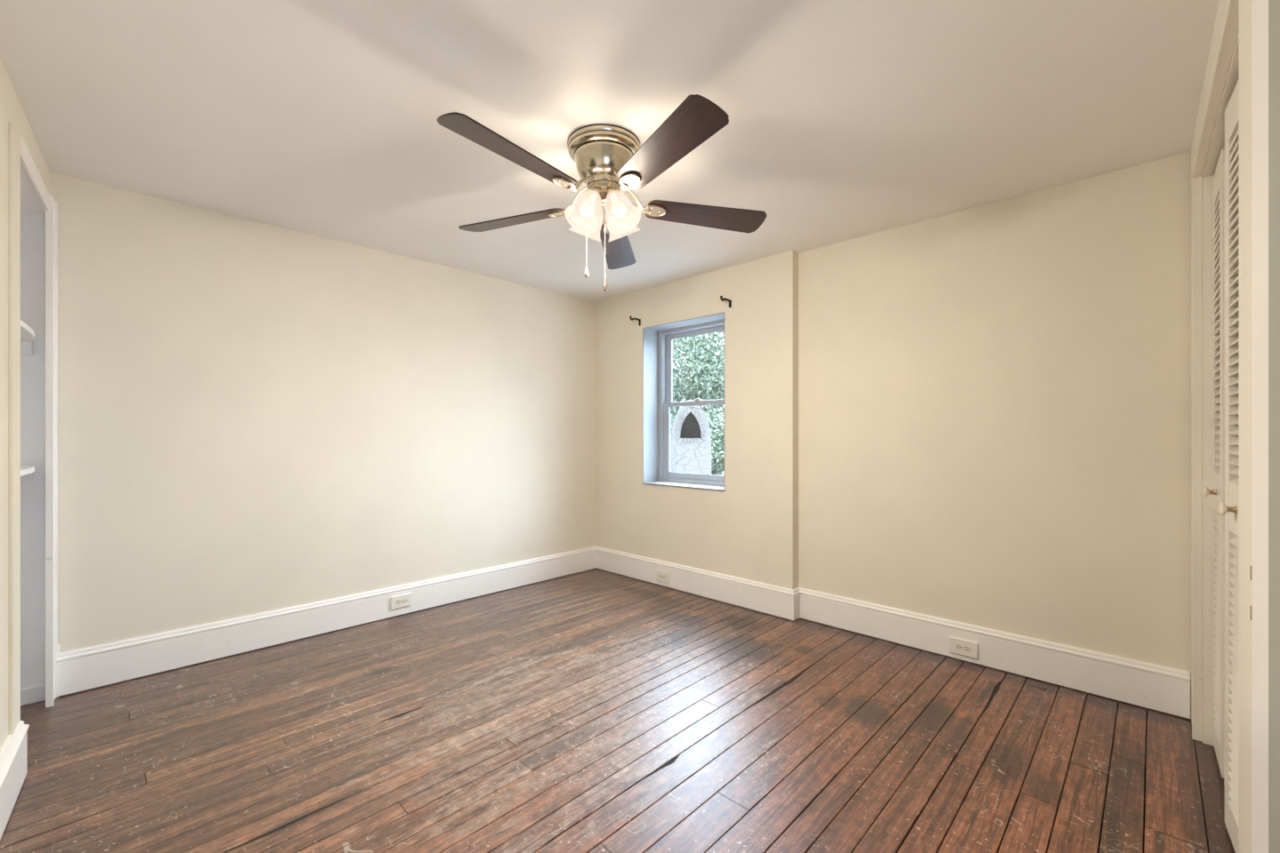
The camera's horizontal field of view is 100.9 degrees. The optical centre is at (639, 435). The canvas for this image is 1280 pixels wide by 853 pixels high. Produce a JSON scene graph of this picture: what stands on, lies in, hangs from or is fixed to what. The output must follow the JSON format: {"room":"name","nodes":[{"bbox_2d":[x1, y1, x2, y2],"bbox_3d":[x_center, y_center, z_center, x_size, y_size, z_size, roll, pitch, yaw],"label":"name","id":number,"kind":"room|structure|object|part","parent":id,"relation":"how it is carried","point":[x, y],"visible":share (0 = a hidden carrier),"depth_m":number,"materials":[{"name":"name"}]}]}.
{"room":"empty bedroom","nodes":[
{"label":"empty bedroom","id":0,"kind":"room"},
{"bbox_2d":[0,56,49,751],"bbox_3d":[-1.386,0.055,0.720,0.386,2.342,4.118,0,0,-42],"label":"wall","id":1,"kind":"structure","parent":0,"point":[32,211],"depth_m":2.19,"materials":[{"name":"beige paint"}]},
{"bbox_2d":[8,121,20,735],"bbox_3d":[-1.995,0.071,1.687,0.010,2.091,0.111,0,0,-42],"label":"trim","id":2,"kind":"structure","parent":1,"relation":"attached to","point":[14,139],"depth_m":1.66,"materials":[{"name":"beige paint"}]},
{"bbox_2d":[0,720,29,839],"bbox_3d":[-1.029,1.022,0.633,0.032,0.179,2.961,0,0,-42],"label":"baseboard","id":3,"kind":"structure","parent":1,"relation":"attached to","point":[13,754],"depth_m":1.58,"materials":[{"name":"white paint"}]},
{"bbox_2d":[20,320,34,355],"bbox_3d":[-2.392,-0.371,1.870,0.297,0.078,0.684,0,0,-42],"label":"wall shelf","id":4,"kind":"object","parent":1,"relation":"attached to","point":[27,333],"visible":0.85,"depth_m":2.15,"materials":[{"name":"paint"}]},
{"bbox_2d":[20,465,34,480],"bbox_3d":[-2.392,0.157,1.870,0.297,0.062,0.684,0,0,-42],"label":"wall shelf","id":5,"kind":"object","parent":1,"relation":"attached to","point":[27,472],"visible":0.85,"depth_m":2.09,"materials":[{"name":"paint"}]},
{"bbox_2d":[20,684,45,706],"bbox_3d":[-2.393,1.083,1.880,0.318,0.066,0.673,0,0,-42],"label":"baseboard","id":6,"kind":"structure","parent":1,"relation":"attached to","point":[31,695],"depth_m":2.20,"materials":[{"name":"paint"}]},
{"bbox_2d":[17,132,59,708],"bbox_3d":[-2.256,0.064,1.992,0.031,2.104,0.694,0,0,-42],"label":"trim","id":7,"kind":"structure","parent":1,"relation":"attached to","point":[50,205],"depth_m":2.17,"materials":[{"name":"white paint"}]},
{"bbox_2d":[49,171,596,653],"bbox_3d":[-1.394,0.055,3.511,0.183,2.342,3.386,0,0,44],"label":"wall","id":8,"kind":"structure","parent":0,"point":[254,417],"depth_m":2.85,"materials":[{"name":"beige paint"}]},
{"bbox_2d":[55,546,596,696],"bbox_3d":[-1.425,1.022,3.334,0.021,0.179,3.061,0,0,44],"label":"baseboard","id":9,"kind":"structure","parent":8,"relation":"attached to","point":[94,667],"depth_m":2.81,"materials":[{"name":"white paint"}]},
{"bbox_2d":[391,592,411,609],"bbox_3d":[-1.473,1.027,3.266,0.011,0.076,0.124,0,0,44],"label":"electrical outlet","id":10,"kind":"object","parent":8,"relation":"attached to","point":[397,602],"visible":1,"depth_m":3.26,"materials":[{"name":"plastic"}]},
{"bbox_2d":[0,0,1218,302],"bbox_3d":[-0.216,-1.185,1.671,4.621,0.137,4.383,0,0,44],"label":"ceiling","id":11,"kind":"structure","parent":0,"point":[849,119],"depth_m":1.79,"materials":[{"name":"paint"}]},
{"bbox_2d":[436,94,767,291],"bbox_3d":[-0.159,-0.836,1.999,1.277,0.560,1.242,0,0,44],"label":"ceiling fan","id":12,"kind":"object","parent":11,"relation":"hanging from","point":[609,159],"visible":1,"depth_m":1.94,"materials":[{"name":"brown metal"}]},
{"bbox_3d":[-0.408,-0.913,1.718,0.144,0.006,0.493,16,8,40],"label":"blade","id":13,"kind":"part","parent":12,"relation":"part of","materials":[{"name":"brown wood"}]},
{"bbox_3d":[-0.523,-0.889,2.192,0.493,0.006,0.144,-1,12,22],"label":"blade","id":14,"kind":"part","parent":12,"relation":"part of","materials":[{"name":"brown wood"}]},
{"bbox_3d":[-0.192,-0.854,1.978,0.133,0.128,0.133,0,-29,44],"label":"lamp shade","id":15,"kind":"part","parent":12,"relation":"part of","materials":[{"name":"white glass"}]},
{"bbox_3d":[-0.189,-0.862,1.981,0.054,0.099,0.054,0,-29,44],"label":"bulb","id":16,"kind":"part","parent":12,"relation":"part of","materials":[{"name":"white glass"}]},
{"bbox_3d":[-0.195,-0.854,2.088,0.133,0.128,0.133,0,29,-46],"label":"lamp shade","id":17,"kind":"part","parent":12,"relation":"part of","materials":[{"name":"white glass"}]},
{"bbox_3d":[-0.135,-0.758,2.034,0.004,0.329,0.003,0,0,44],"label":"pull chain","id":18,"kind":"part","parent":12,"relation":"part of","materials":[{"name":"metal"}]},
{"bbox_3d":[-0.107,-0.870,2.448,0.144,0.006,0.493,-13,-4,4],"label":"blade","id":19,"kind":"part","parent":12,"relation":"part of","materials":[{"name":"brown wood"}]},
{"bbox_3d":[-0.086,-0.862,1.984,0.054,0.099,0.054,0,-29,-46],"label":"bulb","id":20,"kind":"part","parent":12,"relation":"part of","materials":[{"name":"white glass"}]},
{"bbox_3d":[-0.085,-0.854,2.090,0.133,0.128,0.133,0,29,44],"label":"lamp shade","id":21,"kind":"part","parent":12,"relation":"part of","materials":[{"name":"white glass"}]},
{"bbox_3d":[-0.082,-0.854,1.981,0.133,0.128,0.133,0,-29,-46],"label":"lamp shade","id":22,"kind":"part","parent":12,"relation":"part of","materials":[{"name":"white glass"}]},
{"bbox_3d":[0.079,-0.909,1.680,0.144,0.006,0.493,15,-10,-30],"label":"blade","id":23,"kind":"part","parent":12,"relation":"part of","materials":[{"name":"brown wood"}]},
{"bbox_3d":[0.266,-0.882,2.132,0.493,0.006,0.144,1,-13,-14],"label":"blade","id":24,"kind":"part","parent":12,"relation":"part of","materials":[{"name":"brown wood"}]},
{"bbox_2d":[0,568,1235,852],"bbox_3d":[-0.199,1.171,1.656,4.484,0.110,4.383,0,0,44],"label":"floor","id":25,"kind":"structure","parent":0,"point":[596,710],"depth_m":1.91,"materials":[{"name":"brown wood"}]},
{"bbox_2d":[596,249,798,589],"bbox_3d":[0.305,0.055,3.974,1.976,2.342,0.280,0,0,44],"label":"wall","id":26,"kind":"structure","parent":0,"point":[747,528],"depth_m":3.55,"materials":[{"name":"beige paint"}]},
{"bbox_2d":[629,316,640,326],"bbox_3d":[-0.039,-0.873,4.045,0.018,0.060,0.110,0,0,44],"label":"curtain rod bracket","id":27,"kind":"object","parent":26,"relation":"attached to","point":[630,317],"visible":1,"depth_m":4.06,"materials":[{"name":"black metal"}]},
{"bbox_2d":[658,320,724,487],"bbox_3d":[0.441,-0.224,3.948,0.751,1.188,0.078,0,0,44],"label":"window","id":28,"kind":"structure","parent":26,"relation":"attached to","point":[666,338],"depth_m":4.15,"materials":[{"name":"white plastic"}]},
{"bbox_3d":[0.435,0.041,3.942,0.675,0.590,0.024,0,0,44],"label":"sash","id":29,"kind":"part","parent":28,"relation":"part of","materials":[{"name":"white plastic"}]},
{"bbox_3d":[0.455,-0.505,3.962,0.675,0.567,0.024,0,0,44],"label":"sash","id":30,"kind":"part","parent":28,"relation":"part of","materials":[{"name":"white plastic"}]},
{"bbox_2d":[596,546,799,620],"bbox_3d":[0.302,1.022,3.825,1.814,0.179,0.092,0,0,44],"label":"baseboard","id":31,"kind":"structure","parent":26,"relation":"attached to","point":[784,603],"depth_m":3.60,"materials":[{"name":"white paint"}]},
{"bbox_2d":[656,569,669,583],"bbox_3d":[0.167,1.042,3.889,0.124,0.076,0.011,0,0,44],"label":"electrical outlet","id":32,"kind":"object","parent":31,"relation":"attached to","point":[660,576],"visible":1,"depth_m":3.88,"materials":[{"name":"plastic"}]},
{"bbox_2d":[720,296,731,307],"bbox_3d":[0.560,-0.873,3.463,0.018,0.060,0.110,0,0,44],"label":"curtain rod bracket","id":33,"kind":"object","parent":26,"relation":"attached to","point":[721,297],"visible":1,"depth_m":3.47,"materials":[{"name":"black metal"}]},
{"bbox_2d":[798,151,1191,719],"bbox_3d":[1.950,0.055,2.450,2.507,2.342,0.231,0,0,44],"label":"wall","id":34,"kind":"structure","parent":0,"point":[995,398],"depth_m":2.47,"materials":[{"name":"beige paint"}]},
{"bbox_2d":[949,636,977,659],"bbox_3d":[1.592,1.047,2.604,0.124,0.076,0.011,0,0,44],"label":"electrical outlet","id":35,"kind":"object","parent":34,"relation":"attached to","point":[958,646],"visible":1,"depth_m":2.60,"materials":[{"name":"plastic"}]},
{"bbox_2d":[955,643,961,649],"bbox_3d":[1.575,1.047,2.615,0.030,0.026,0.002,0,0,44],"label":"receptacle","id":36,"kind":"object","parent":35,"relation":"attached to","point":[958,646],"depth_m":2.61,"materials":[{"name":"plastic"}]},
{"bbox_2d":[964,646,971,652],"bbox_3d":[1.603,1.047,2.588,0.030,0.026,0.002,0,0,44],"label":"receptacle","id":37,"kind":"object","parent":35,"relation":"attached to","point":[967,649],"depth_m":2.59,"materials":[{"name":"plastic"}]},
{"bbox_2d":[799,587,1190,719],"bbox_3d":[1.560,1.022,2.653,1.664,0.179,0.021,0,0,44],"label":"baseboard","id":38,"kind":"structure","parent":34,"relation":"attached to","point":[1152,686],"depth_m":2.45,"materials":[{"name":"white paint"}]},
{"bbox_2d":[1268,0,1279,852],"bbox_3d":[0.276,0.000,0.072,0.042,2.233,1.767,0,0,43],"label":"wall","id":39,"kind":"structure","parent":0,"point":[1274,5],"depth_m":0.70,"materials":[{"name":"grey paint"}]},
{"bbox_3d":[0.909,0.000,0.650,0.090,2.233,4.209,0,0,43],"label":"wall","id":40,"kind":"structure","parent":0,"visible":0},
{"bbox_2d":[1203,111,1225,823],"bbox_3d":[1.861,0.091,1.689,0.066,2.018,0.567,0,0,43],"label":"door","id":41,"kind":"structure","parent":40,"relation":"in","point":[1219,180],"depth_m":1.72,"materials":[{"name":"paint"}]},
{"bbox_3d":[1.945,0.196,1.817,0.015,0.036,0.036,0,0,43],"label":"knob","id":42,"kind":"part","parent":41,"relation":"part of","materials":[{"name":"white ceramic"}]},
{"bbox_3d":[1.956,0.196,1.806,0.016,0.020,0.020,0,0,43],"label":"knob","id":43,"kind":"part","parent":41,"relation":"part of","materials":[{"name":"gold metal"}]},
{"bbox_3d":[1.969,0.091,1.788,0.028,2.018,0.275,0,0,43],"label":"panel","id":44,"kind":"part","parent":41,"relation":"part of","materials":[{"name":"paint"}]},
{"bbox_3d":[1.770,0.091,1.582,0.285,2.018,0.027,0,0,-42],"label":"panel","id":45,"kind":"part","parent":41,"relation":"part of","materials":[{"name":"paint"}]},
{"bbox_2d":[1191,0,1251,852],"bbox_3d":[1.672,0.000,1.480,0.114,2.233,1.511,0,0,43],"label":"trim","id":46,"kind":"structure","parent":40,"relation":"attached to","point":[1229,58],"depth_m":1.53,"materials":[{"name":"beige paint"}]},
{"bbox_2d":[1218,80,1238,852],"bbox_3d":[1.465,0.091,1.276,0.059,2.018,0.568,0,0,41],"label":"door","id":47,"kind":"structure","parent":40,"relation":"in","point":[1230,508],"depth_m":1.45,"materials":[{"name":"paint"}]},
{"bbox_3d":[1.540,0.196,1.398,0.015,0.036,0.036,0,0,40],"label":"knob","id":48,"kind":"part","parent":47,"relation":"part of","materials":[{"name":"white ceramic"}]},
{"bbox_3d":[1.552,0.196,1.389,0.016,0.020,0.020,0,0,40],"label":"knob","id":49,"kind":"part","parent":47,"relation":"part of","materials":[{"name":"gold metal"}]},
{"bbox_3d":[1.569,0.091,1.375,0.027,2.018,0.281,0,0,40],"label":"panel","id":50,"kind":"part","parent":47,"relation":"part of","materials":[{"name":"paint"}]},
{"bbox_2d":[1250,0,1268,852],"bbox_3d":[0.940,0.000,0.777,0.040,2.233,0.165,0,0,43],"label":"trim","id":51,"kind":"structure","parent":40,"relation":"attached to","point":[1260,8],"depth_m":0.80,"materials":[{"name":"white paint"}]},
{"label":"outside","id":52,"kind":"structure","parent":0,"visible":0},
{"bbox_3d":[2.259,1.871,1.889,36.600,0.137,40.260,0,0,44],"label":"ground","id":53,"kind":"structure","parent":52,"visible":0},
{"bbox_2d":[670,400,711,474],"bbox_3d":[0.755,0.650,7.776,0.585,2.306,0.663,0,0,7],"label":"oven","id":54,"kind":"object","parent":53,"relation":"on","point":[691,439],"visible":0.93,"depth_m":7.47,"materials":[{"name":"stone"}]},
{"bbox_2d":[670,331,724,434],"bbox_3d":[1.333,-0.677,12.049,2.745,4.969,3.606,0,0,-41],"label":"tree","id":55,"kind":"object","parent":53,"relation":"on","point":[706,383],"visible":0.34,"depth_m":11.27,"materials":[{"name":"green plant"}]},
{"bbox_2d":[670,397,724,475],"bbox_3d":[1.062,0.567,9.952,3.582,2.495,2.006,0,0,40],"label":"tree","id":56,"kind":"object","parent":53,"relation":"on","point":[716,427],"visible":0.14,"depth_m":9.32,"materials":[{"name":"green plant"}]}
]}

